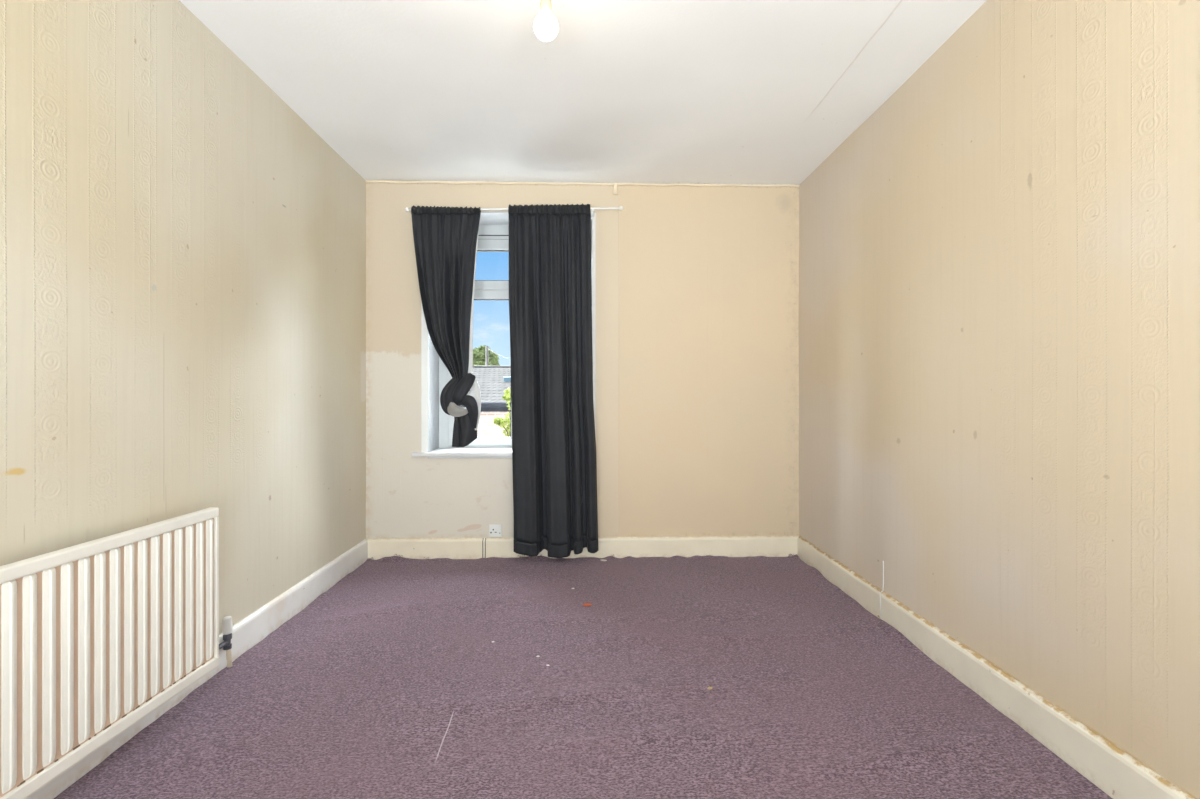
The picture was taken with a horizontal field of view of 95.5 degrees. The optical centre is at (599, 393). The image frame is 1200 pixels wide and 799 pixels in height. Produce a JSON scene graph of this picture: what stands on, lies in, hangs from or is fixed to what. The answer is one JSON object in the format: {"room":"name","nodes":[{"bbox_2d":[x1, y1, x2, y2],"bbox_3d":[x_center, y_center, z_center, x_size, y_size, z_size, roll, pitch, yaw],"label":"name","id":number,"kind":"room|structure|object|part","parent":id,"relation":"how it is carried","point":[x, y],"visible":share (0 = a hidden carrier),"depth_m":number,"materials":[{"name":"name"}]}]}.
{"room":"empty bedroom","nodes":[
{"label":"empty bedroom","id":0,"kind":"room"},
{"bbox_2d":[0,0,365,634],"bbox_3d":[-1.607,-0.166,0.754,0.153,2.640,6.010,0,0,-1],"label":"wall","id":1,"kind":"structure","parent":0,"point":[183,254],"depth_m":1.98,"materials":[{"name":"paint"}]},
{"bbox_2d":[0,507,218,798],"bbox_3d":[-1.486,0.728,1.405,0.071,0.604,1.300,0,0,2],"label":"radiator","id":2,"kind":"object","parent":1,"relation":"attached to","point":[97,636],"visible":1,"depth_m":1.57,"materials":[{"name":"metal"}]},
{"bbox_3d":[-1.469,0.444,1.405,0.036,0.036,1.300,0,0,2],"label":"rail","id":3,"kind":"part","parent":2,"relation":"part of","materials":[{"name":"metal"}]},
{"bbox_3d":[-1.469,1.008,1.405,0.037,0.044,1.300,0,0,2],"label":"rail","id":4,"kind":"part","parent":2,"relation":"part of","materials":[{"name":"metal"}]},
{"bbox_2d":[219,616,232,667],"bbox_3d":[-1.534,1.022,2.156,0.035,0.208,0.218,0,0,-1],"label":"radiator valve","id":5,"kind":"object","parent":2,"relation":"attached to","point":[226,645],"visible":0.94,"depth_m":2.24,"materials":[{"name":"white plastic"}]},
{"bbox_2d":[27,539,367,798],"bbox_3d":[-1.524,1.071,0.746,0.020,0.156,5.970,0,0,-1],"label":"baseboard","id":6,"kind":"structure","parent":1,"relation":"attached to","point":[255,627],"depth_m":2.47,"materials":[{"name":"white wood"}]},
{"bbox_2d":[366,180,798,537],"bbox_3d":[-0.112,-0.166,3.981,3.309,2.640,0.456,0,0,-1],"label":"wall","id":7,"kind":"structure","parent":0,"point":[695,289],"depth_m":3.80,"materials":[{"name":"paint"}]},
{"bbox_2d":[489,524,501,536],"bbox_3d":[-0.723,0.944,3.766,0.086,0.086,0.014,0,0,-1],"label":"wall socket","id":8,"kind":"object","parent":7,"relation":"attached to","point":[495,530],"visible":1,"depth_m":3.76,"materials":[{"name":"white plastic"}]},
{"bbox_2d":[411,211,591,457],"bbox_3d":[-0.669,-0.417,3.933,1.258,1.725,0.382,0,0,-1],"label":"window","id":9,"kind":"structure","parent":7,"relation":"in","point":[493,230],"depth_m":4.04,"materials":[{"name":"white plastic"}]},
{"bbox_3d":[-0.668,0.423,3.900,1.258,0.045,0.316,0,0,-1],"label":"sill","id":10,"kind":"part","parent":9,"relation":"part of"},
{"bbox_3d":[-0.884,-0.193,4.068,0.482,1.152,0.062,0,0,-1],"label":"sash","id":11,"kind":"part","parent":9,"relation":"part of","materials":[{"name":"white plastic"}]},
{"bbox_3d":[-0.884,-0.962,4.068,0.482,0.371,0.062,0,0,-1],"label":"sash","id":12,"kind":"part","parent":9,"relation":"part of","materials":[{"name":"white plastic"}]},
{"bbox_2d":[405,206,622,219],"bbox_3d":[-0.574,-1.237,3.708,1.456,0.083,0.140,0,0,-1],"label":"curtain rod","id":13,"kind":"object","parent":7,"relation":"attached to","point":[620,207],"visible":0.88,"depth_m":3.66,"materials":[{"name":"white metal"}]},
{"bbox_2d":[411,205,480,446],"bbox_3d":[-1.023,-0.453,3.611,0.465,1.612,0.123,0,0,-1],"label":"curtain","id":14,"kind":"object","parent":13,"relation":"hanging from","point":[445,239],"visible":1,"depth_m":3.63,"materials":[{"name":"grey fabric"}]},
{"bbox_3d":[-0.573,-1.240,3.651,1.429,0.034,0.012,0,0,-1],"label":"rod","id":15,"kind":"part","parent":13,"relation":"part of","materials":[{"name":"white metal"}]},
{"bbox_2d":[508,203,598,557],"bbox_3d":[-0.311,-0.097,3.677,0.605,2.370,0.150,0,0,-1],"label":"curtain","id":16,"kind":"object","parent":13,"relation":"hanging from","point":[554,464],"visible":1,"depth_m":3.64,"materials":[{"name":"grey fabric"}]},
{"bbox_2d":[366,536,798,559],"bbox_3d":[-0.107,1.071,3.779,3.009,0.156,0.020,0,0,-1],"label":"baseboard","id":17,"kind":"structure","parent":7,"relation":"attached to","point":[659,546],"depth_m":3.78,"materials":[{"name":"beige wood"}]},
{"bbox_2d":[365,180,799,186],"bbox_3d":[-0.107,-1.460,3.784,3.010,0.021,0.021,0,0,-1],"label":"trim","id":18,"kind":"structure","parent":7,"relation":"attached to","point":[366,181],"depth_m":3.78,"materials":[{"name":"wood"}]},
{"bbox_2d":[179,0,986,184],"bbox_3d":[-0.030,-1.524,0.794,3.049,0.124,6.030,0,0,-1],"label":"ceiling","id":19,"kind":"structure","parent":0,"point":[739,92],"depth_m":2.53,"materials":[{"name":"paint"}]},
{"bbox_2d":[534,0,557,40],"bbox_3d":[-0.180,-1.327,1.816,0.088,0.289,0.088,0,0,-1],"label":"pendant lamp","id":20,"kind":"object","parent":19,"relation":"hanging from","point":[545,24],"visible":1,"depth_m":1.80,"materials":[{"name":"white glass"}]},
{"bbox_2d":[799,0,1199,798],"bbox_3d":[1.548,-0.166,0.835,0.153,2.640,6.010,0,0,-1],"label":"wall","id":21,"kind":"structure","parent":0,"point":[999,265],"depth_m":1.83,"materials":[{"name":"paint"}]},
{"bbox_2d":[880,561,883,617],"bbox_3d":[1.411,0.977,2.729,0.021,0.281,0.007,0,0,-1],"label":"wire","id":22,"kind":"object","parent":21,"relation":"attached to","point":[883,561],"visible":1,"depth_m":2.73,"materials":[{"name":"white plastic"}]},
{"bbox_2d":[797,536,1194,798],"bbox_3d":[1.465,1.071,0.823,0.020,0.156,5.970,0,0,-1],"label":"baseboard","id":23,"kind":"structure","parent":21,"relation":"attached to","point":[1112,770],"depth_m":1.87,"materials":[{"name":"white wood"}]},
{"bbox_3d":[-0.033,1.219,0.904,3.409,0.130,6.610,0,0,-1],"label":"floor","id":24,"kind":"structure","parent":0,"visible":0},
{"bbox_2d":[54,554,1111,798],"bbox_3d":[-0.030,1.122,0.787,2.963,0.064,5.956,0,0,-1],"label":"carpet","id":25,"kind":"object","parent":24,"relation":"on","point":[393,682],"visible":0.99,"depth_m":2.01,"materials":[{"name":"purple carpet"}]},
{"label":"outside","id":26,"kind":"structure","parent":0,"visible":0},
{"bbox_3d":[-1.649,4.138,64.209,120.000,0.203,120.000,0,0,-1],"label":"ground","id":27,"kind":"structure","parent":26,"visible":0},
{"bbox_2d":[457,366,510,436],"bbox_3d":[-1.487,1.598,19.814,9.708,5.272,9.909,0,0,-1],"label":"outbuilding","id":28,"kind":"structure","parent":27,"relation":"on","point":[493,381],"depth_m":15.60,"materials":[{"name":"tile"}]},
{"bbox_2d":[473,345,499,365],"bbox_3d":[-6.806,0.784,29.857,2.811,6.910,1.865,0,0,-1],"label":"tree","id":29,"kind":"object","parent":27,"relation":"on","point":[479,354],"visible":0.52,"depth_m":29.42,"materials":[{"name":"green plant"}]},
{"bbox_2d":[486,346,509,365],"bbox_3d":[-4.321,0.934,24.918,0.194,6.600,4.828,0,0,-33],"label":"telegraph pole","id":30,"kind":"object","parent":27,"relation":"on","point":[486,346],"visible":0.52,"depth_m":26.80,"materials":[{"name":"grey wood"}]},
{"bbox_3d":[-5.570,0.934,26.866,0.198,6.600,0.198,0,0,-1],"label":"post","id":31,"kind":"part","parent":30,"relation":"part of","materials":[{"name":"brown wood"}]},
{"bbox_2d":[493,387,510,436],"bbox_3d":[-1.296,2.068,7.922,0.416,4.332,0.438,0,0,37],"label":"bush","id":32,"kind":"object","parent":27,"relation":"on","point":[498,421],"visible":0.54,"depth_m":7.93,"materials":[{"name":"green plant"}]}
]}

